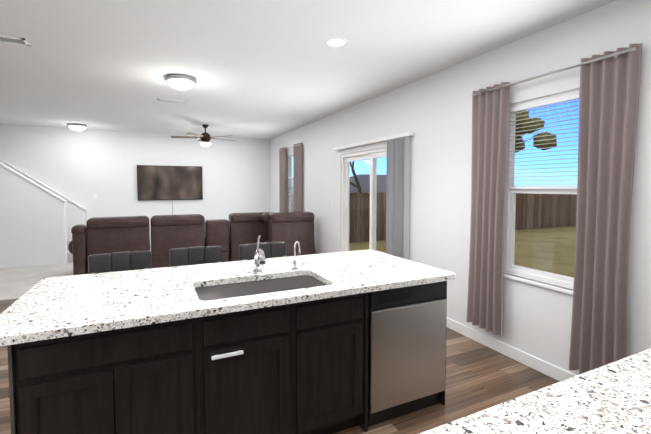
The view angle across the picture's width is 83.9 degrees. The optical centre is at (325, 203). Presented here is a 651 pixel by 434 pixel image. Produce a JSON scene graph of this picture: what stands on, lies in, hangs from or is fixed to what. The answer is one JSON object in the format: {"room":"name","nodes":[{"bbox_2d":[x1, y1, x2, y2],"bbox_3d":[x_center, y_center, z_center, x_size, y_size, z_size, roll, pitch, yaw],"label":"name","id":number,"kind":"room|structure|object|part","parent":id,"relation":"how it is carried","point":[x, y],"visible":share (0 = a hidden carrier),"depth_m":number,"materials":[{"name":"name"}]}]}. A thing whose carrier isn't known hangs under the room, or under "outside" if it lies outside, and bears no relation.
{"room":"kitchen","nodes":[
{"label":"kitchen","id":0,"kind":"room"},
{"bbox_2d":[0,162,67,268],"bbox_3d":[-5.976,-0.159,6.634,2.022,2.735,0.164,-1,3,-25],"label":"wall","id":1,"kind":"structure","parent":0,"point":[33,232],"depth_m":6.79,"materials":[{"name":"white paint"}]},
{"bbox_2d":[0,158,86,240],"bbox_3d":[-6.268,-0.164,7.484,2.222,2.665,0.129,-1,3,-25],"label":"wall","id":2,"kind":"structure","parent":0,"point":[75,213],"depth_m":7.82,"materials":[{"name":"white paint"}]},
{"bbox_2d":[0,250,150,300],"bbox_3d":[-4.770,1.259,6.536,9.040,0.112,3.490,-1,3,-25],"label":"floor carpet","id":3,"kind":"object","parent":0,"point":[17,282],"visible":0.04,"depth_m":6.07,"materials":[{"name":"beige carpet"}]},
{"bbox_2d":[67,239,72,261],"bbox_3d":[-6.398,0.165,6.953,2.860,2.035,0.790,-1,3,-25],"label":"stair steps","id":4,"kind":"structure","parent":3,"relation":"on","point":[69,257],"depth_m":7.20,"materials":[{"name":"carpet"}]},
{"bbox_2d":[68,211,315,274],"bbox_3d":[-2.324,0.684,6.622,3.987,1.028,1.644,-1,3,-25],"label":"sofa","id":5,"kind":"object","parent":3,"relation":"on","point":[101,235],"visible":0.81,"depth_m":6.37,"materials":[{"name":"leather"}]},
{"bbox_2d":[86,216,148,228],"bbox_3d":[-3.445,0.317,6.055,0.904,0.180,0.335,-1,3,-25],"label":"pillow","id":6,"kind":"object","parent":5,"relation":"on","point":[121,222],"depth_m":5.94,"materials":[{"name":"leather"}]},
{"bbox_3d":[-3.440,0.647,6.059,0.904,0.640,0.240,-1,-1,-25],"label":"backrest","id":7,"kind":"part","parent":5,"relation":"part of","materials":[{"name":"leather"}]},
{"bbox_2d":[150,214,204,226],"bbox_3d":[-2.623,0.298,6.444,0.884,0.180,0.335,-1,3,-25],"label":"pillow","id":8,"kind":"object","parent":5,"relation":"on","point":[186,220],"depth_m":6.32,"materials":[{"name":"leather"}]},
{"bbox_3d":[-2.618,0.628,6.449,0.884,0.640,0.240,-1,-1,-25],"label":"backrest","id":9,"kind":"part","parent":5,"relation":"part of","materials":[{"name":"leather"}]},
{"bbox_3d":[-1.402,0.601,7.024,0.894,0.640,0.240,-1,-1,-25],"label":"backrest","id":10,"kind":"part","parent":5,"relation":"part of","materials":[{"name":"leather"}]},
{"bbox_2d":[228,212,272,222],"bbox_3d":[-1.408,0.271,7.020,0.894,0.180,0.335,-1,3,-25],"label":"pillow","id":11,"kind":"object","parent":5,"relation":"on","point":[250,217],"depth_m":6.83,"materials":[{"name":"leather"}]},
{"bbox_2d":[268,211,314,222],"bbox_3d":[-0.631,0.256,6.701,0.844,0.180,0.335,-1,3,-25],"label":"pillow","id":12,"kind":"object","parent":5,"relation":"on","point":[276,217],"depth_m":6.56,"materials":[{"name":"leather"}]},
{"bbox_3d":[-0.626,0.601,6.706,0.844,0.670,0.240,-1,-1,-25],"label":"backrest","id":13,"kind":"part","parent":5,"relation":"part of","materials":[{"name":"leather"}]},
{"bbox_2d":[0,124,267,245],"bbox_3d":[-5.493,-0.240,7.978,8.730,2.770,0.140,-1,3,-25],"label":"wall","id":14,"kind":"structure","parent":0,"point":[78,165],"depth_m":8.35,"materials":[{"name":"white paint"}]},
{"bbox_2d":[137,165,202,214],"bbox_3d":[-3.711,-0.070,8.724,1.440,1.660,0.056,-1,3,-25],"label":"tv","id":15,"kind":"object","parent":14,"relation":"attached to","point":[155,182],"visible":0.88,"depth_m":8.66,"materials":[{"name":"black plastic"}]},
{"bbox_2d":[0,299,559,433],"bbox_3d":[-2.235,1.517,1.198,9.040,0.100,8.340,-1,3,-25],"label":"floor","id":16,"kind":"structure","parent":0,"point":[479,377],"depth_m":2.77,"materials":[{"name":"brown wood"}]},
{"bbox_2d":[88,250,151,273],"bbox_3d":[-1.495,0.889,2.667,0.427,1.016,0.420,-1,3,-28],"label":"stool","id":17,"kind":"object","parent":16,"relation":"on","point":[117,261],"visible":0.25,"depth_m":2.76,"materials":[{"name":"black leather"}]},
{"bbox_2d":[169,246,221,266],"bbox_3d":[-1.015,0.878,2.905,0.417,1.016,0.420,-1,3,-24],"label":"stool","id":18,"kind":"object","parent":16,"relation":"on","point":[194,255],"visible":0.25,"depth_m":3.00,"materials":[{"name":"grey leather"}]},
{"bbox_2d":[7,283,446,433],"bbox_3d":[-0.429,0.962,2.400,2.366,0.895,0.951,-1,3,-25],"label":"kitchen island","id":19,"kind":"object","parent":16,"relation":"on","point":[322,343],"depth_m":1.91,"materials":[{"name":"wood"}]},
{"bbox_3d":[-0.498,0.770,1.843,0.160,0.020,0.023,-1,3,-25],"label":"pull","id":20,"kind":"part","parent":19,"relation":"part of","materials":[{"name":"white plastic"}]},
{"bbox_2d":[0,249,454,346],"bbox_3d":[-0.463,0.496,2.388,2.490,0.037,1.064,-1,3,-25],"label":"island countertop","id":21,"kind":"structure","parent":19,"relation":"on","point":[62,307],"depth_m":2.03,"materials":[{"name":"white stone"}]},
{"bbox_2d":[196,271,323,298],"bbox_3d":[-0.379,0.628,2.216,0.824,0.235,0.464,-1,3,-25],"label":"sink","id":22,"kind":"object","parent":21,"relation":"in","point":[274,282],"depth_m":2.28,"materials":[{"name":"silver metal"}]},
{"bbox_2d":[248,235,271,274],"bbox_3d":[-0.425,0.352,2.369,0.085,0.252,0.294,-1,3,-25],"label":"faucet","id":23,"kind":"object","parent":21,"relation":"on","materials":[{"name":"silver metal"}]},
{"bbox_2d":[292,241,299,270],"bbox_3d":[-0.205,0.365,2.536,0.048,0.211,0.138,-1,3,-25],"label":"faucet","id":24,"kind":"object","parent":21,"relation":"on","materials":[{"name":"silver metal"}]},
{"bbox_2d":[368,281,446,425],"bbox_3d":[0.414,0.959,2.644,0.606,0.878,0.654,-1,3,-25],"label":"dishwasher","id":25,"kind":"object","parent":19,"relation":"in","point":[407,325],"depth_m":2.34,"materials":[{"name":"silver metal"}]},
{"bbox_2d":[238,241,286,260],"bbox_3d":[-0.492,0.867,3.142,0.437,1.016,0.420,-1,3,-27],"label":"stool","id":26,"kind":"object","parent":16,"relation":"on","point":[269,249],"visible":0.25,"depth_m":3.25,"materials":[{"name":"grey leather"}]},
{"bbox_2d":[0,0,616,139],"bbox_3d":[-2.983,-1.434,2.638,9.040,0.120,11.830,-1,3,-25],"label":"ceiling","id":27,"kind":"structure","parent":0,"point":[264,69],"depth_m":3.44,"materials":[{"name":"white paint"}]},
{"bbox_2d":[0,35,30,45],"bbox_3d":[-2.739,-1.389,3.060,0.360,0.011,0.170,-1,3,-25],"label":"ceiling vent","id":28,"kind":"object","parent":27,"relation":"in","point":[13,40],"visible":0.98,"depth_m":3.09,"materials":[{"name":"white metal"}]},
{"bbox_2d":[67,123,86,130],"bbox_3d":[-5.026,-1.534,7.341,0.350,0.125,0.350,-1,3,-25],"label":"ceiling light","id":29,"kind":"object","parent":27,"relation":"attached to","point":[76,126],"visible":1,"depth_m":7.24,"materials":[{"name":"white glass"}]},
{"bbox_3d":[-5.026,-1.511,7.342,0.290,0.080,0.290,-1,3,-25],"label":"glass","id":30,"kind":"part","parent":29,"relation":"part of","materials":[{"name":"white glass"}]},
{"bbox_2d":[157,99,187,103],"bbox_3d":[-2.245,-1.496,5.329,0.420,0.011,0.160,-1,3,-25],"label":"ceiling vent","id":31,"kind":"object","parent":27,"relation":"in","point":[172,101],"visible":0.96,"depth_m":5.31,"materials":[{"name":"white metal"}]},
{"bbox_2d":[165,74,196,89],"bbox_3d":[-1.673,-1.385,4.198,0.350,0.125,0.350,-1,3,-25],"label":"ceiling light","id":32,"kind":"object","parent":27,"relation":"attached to","point":[180,81],"visible":1,"depth_m":4.10,"materials":[{"name":"white glass"}]},
{"bbox_3d":[-1.673,-1.363,4.199,0.290,0.080,0.290,-1,3,-25],"label":"glass","id":33,"kind":"part","parent":32,"relation":"part of","materials":[{"name":"white glass"}]},
{"bbox_2d":[171,124,234,145],"bbox_3d":[-2.476,-1.385,7.444,1.306,0.432,1.257,-1,3,-25],"label":"fan light","id":34,"kind":"object","parent":27,"relation":"hanging from","point":[205,138],"visible":1,"depth_m":7.33,"materials":[{"name":"brown metal"}]},
{"bbox_3d":[-2.459,-1.419,7.416,0.391,0.360,0.376,-1,3,-25],"label":"motor","id":35,"kind":"part","parent":34,"relation":"part of","materials":[{"name":"brown metal"}]},
{"bbox_3d":[-2.453,-1.203,7.416,0.220,0.072,0.220,-1,3,-25],"label":"lamp shade","id":36,"kind":"part","parent":34,"relation":"part of","materials":[{"name":"white glass"}]},
{"bbox_2d":[325,38,345,46],"bbox_3d":[0.090,-1.393,3.140,0.184,0.005,0.184,-1,3,-25],"label":"recessed light","id":37,"kind":"object","parent":27,"relation":"in","point":[335,42],"visible":0.96,"depth_m":3.13,"materials":[{"name":"white"}]},
{"bbox_2d":[268,0,650,374],"bbox_3d":[1.038,-0.081,4.611,0.140,2.770,11.830,-1,3,-25],"label":"wall","id":38,"kind":"structure","parent":0,"point":[433,113],"depth_m":3.65,"materials":[{"name":"white paint"}]},
{"bbox_2d":[287,154,292,211],"bbox_3d":[-0.704,-0.340,8.198,0.125,1.540,0.940,-1,3,-25],"label":"window","id":39,"kind":"structure","parent":38,"relation":"in","point":[289,165],"depth_m":8.56,"materials":[{"name":"white plastic"}]},
{"bbox_2d":[287,177,292,211],"bbox_3d":[-0.726,-0.170,8.196,0.030,0.850,0.820,-1,3,-25],"label":"window blind","id":40,"kind":"object","parent":39,"relation":"attached to","point":[289,179],"visible":0.35,"depth_m":8.38,"materials":[{"name":"white plastic"}]},
{"bbox_2d":[279,143,301,211],"bbox_3d":[-0.798,-0.162,8.184,0.115,2.255,1.420,-1,3,-25],"label":"curtains","id":41,"kind":"object","parent":38,"relation":"attached to","point":[297,177],"visible":0.67,"depth_m":7.85,"materials":[{"name":"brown fabric"}]},
{"bbox_3d":[-1.024,-0.182,8.619,0.080,2.255,0.440,-1,3,-25],"label":"panel","id":42,"kind":"part","parent":41,"relation":"part of","materials":[{"name":"brown fabric"}]},
{"bbox_3d":[-0.599,-0.140,7.726,0.078,2.255,0.420,-1,3,-25],"label":"panel","id":43,"kind":"part","parent":41,"relation":"part of","materials":[{"name":"brown fabric"}]},
{"bbox_2d":[341,147,386,251],"bbox_3d":[0.701,0.245,5.336,0.100,2.050,1.800,-1,3,-25],"label":"sliding door","id":44,"kind":"structure","parent":38,"relation":"in","point":[373,155],"depth_m":5.57,"materials":[{"name":"white plastic"}]},
{"bbox_2d":[334,131,412,150],"bbox_3d":[0.604,-0.876,5.237,0.075,0.050,2.000,-1,3,-25],"label":"blind rail","id":45,"kind":"object","parent":38,"relation":"attached to","point":[386,138],"visible":0.96,"depth_m":5.00,"materials":[{"name":"white plastic"}]},
{"bbox_2d":[386,136,410,259],"bbox_3d":[0.909,0.230,4.593,0.088,2.090,0.387,-1,3,-25],"label":"vertical blind slats","id":46,"kind":"object","parent":45,"relation":"hanging from","point":[397,197],"visible":0.71,"depth_m":4.51,"materials":[{"name":"grey"}]},
{"bbox_2d":[446,317,576,381],"bbox_3d":[2.243,1.378,1.956,0.016,0.105,5.600,-1,3,-25],"label":"baseboard","id":47,"kind":"structure","parent":38,"relation":"attached to","point":[543,366],"depth_m":3.19,"materials":[{"name":"white wood"}]},
{"bbox_2d":[503,89,578,294],"bbox_3d":[1.833,-0.088,2.858,0.125,1.540,0.985,-1,3,-25],"label":"window","id":48,"kind":"structure","parent":38,"relation":"in","point":[531,275],"depth_m":3.12,"materials":[{"name":"white plastic"}]},
{"bbox_2d":[506,94,578,188],"bbox_3d":[1.810,-0.462,2.830,0.030,0.700,0.865,-1,3,-25],"label":"window blind","id":49,"kind":"object","parent":48,"relation":"attached to","point":[550,102],"visible":0.5,"depth_m":2.92,"materials":[{"name":"white plastic"}]},
{"bbox_2d":[466,43,642,374],"bbox_3d":[1.699,0.086,2.927,0.115,2.255,1.330,-1,3,-25],"label":"curtains","id":50,"kind":"object","parent":38,"relation":"attached to","point":[609,90],"visible":0.94,"depth_m":2.55,"materials":[{"name":"brown fabric"}]},
{"bbox_3d":[1.484,0.057,3.339,0.080,2.235,0.400,-1,3,-25],"label":"panel","id":51,"kind":"part","parent":50,"relation":"part of","materials":[{"name":"brown fabric"}]},
{"bbox_3d":[1.707,-0.985,2.881,0.096,0.070,1.290,-1,3,-25],"label":"rod","id":52,"kind":"part","parent":50,"relation":"part of","materials":[{"name":"silver metal"}]},
{"bbox_3d":[1.891,0.107,2.482,0.078,2.255,0.360,-1,3,-25],"label":"panel","id":53,"kind":"part","parent":50,"relation":"part of","materials":[{"name":"brown fabric"}]},
{"bbox_2d":[420,348,650,433],"bbox_3d":[0.538,1.024,0.686,3.050,0.932,0.640,-1,3,-25],"label":"countertop","id":54,"kind":"structure","parent":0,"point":[613,397],"depth_m":0.96,"materials":[{"name":"stone"}]},
{"label":"outside","id":55,"kind":"structure","parent":0,"visible":0},
{"bbox_2d":[349,226,575,277],"bbox_3d":[23.337,1.098,22.821,55.700,0.200,80.000,-1,3,-25],"label":"ground","id":56,"kind":"structure","parent":55,"point":[545,257],"depth_m":12.07,"materials":[{"name":"green plant"}]},
{"bbox_2d":[350,161,361,192],"bbox_3d":[1.059,-3.262,18.219,9.312,8.969,9.346,-1,3,-25],"label":"tree","id":57,"kind":"object","parent":56,"relation":"on","point":[355,177],"depth_m":17.49,"materials":[{"name":"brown plant"}]},
{"bbox_2d":[349,174,385,193],"bbox_3d":[5.930,-0.918,31.079,14.800,3.050,8.800,-1,3,-25],"label":"house","id":58,"kind":"structure","parent":56,"relation":"on","point":[381,183],"depth_m":27.01,"materials":[{"name":"grey"}]},
{"bbox_2d":[292,192,576,242],"bbox_3d":[13.104,0.951,4.130,20.290,1.854,27.050,-1,3,-25],"label":"fence","id":59,"kind":"object","parent":56,"relation":"on","point":[362,204],"depth_m":17.28,"materials":[{"name":"brown wood"}]},
{"bbox_2d":[515,110,556,152],"bbox_3d":[10.112,-3.139,23.995,6.578,8.164,7.740,-1,3,-25],"label":"tree","id":60,"kind":"object","parent":56,"relation":"on","point":[532,131],"depth_m":22.32,"materials":[{"name":"green plant"}]}
]}

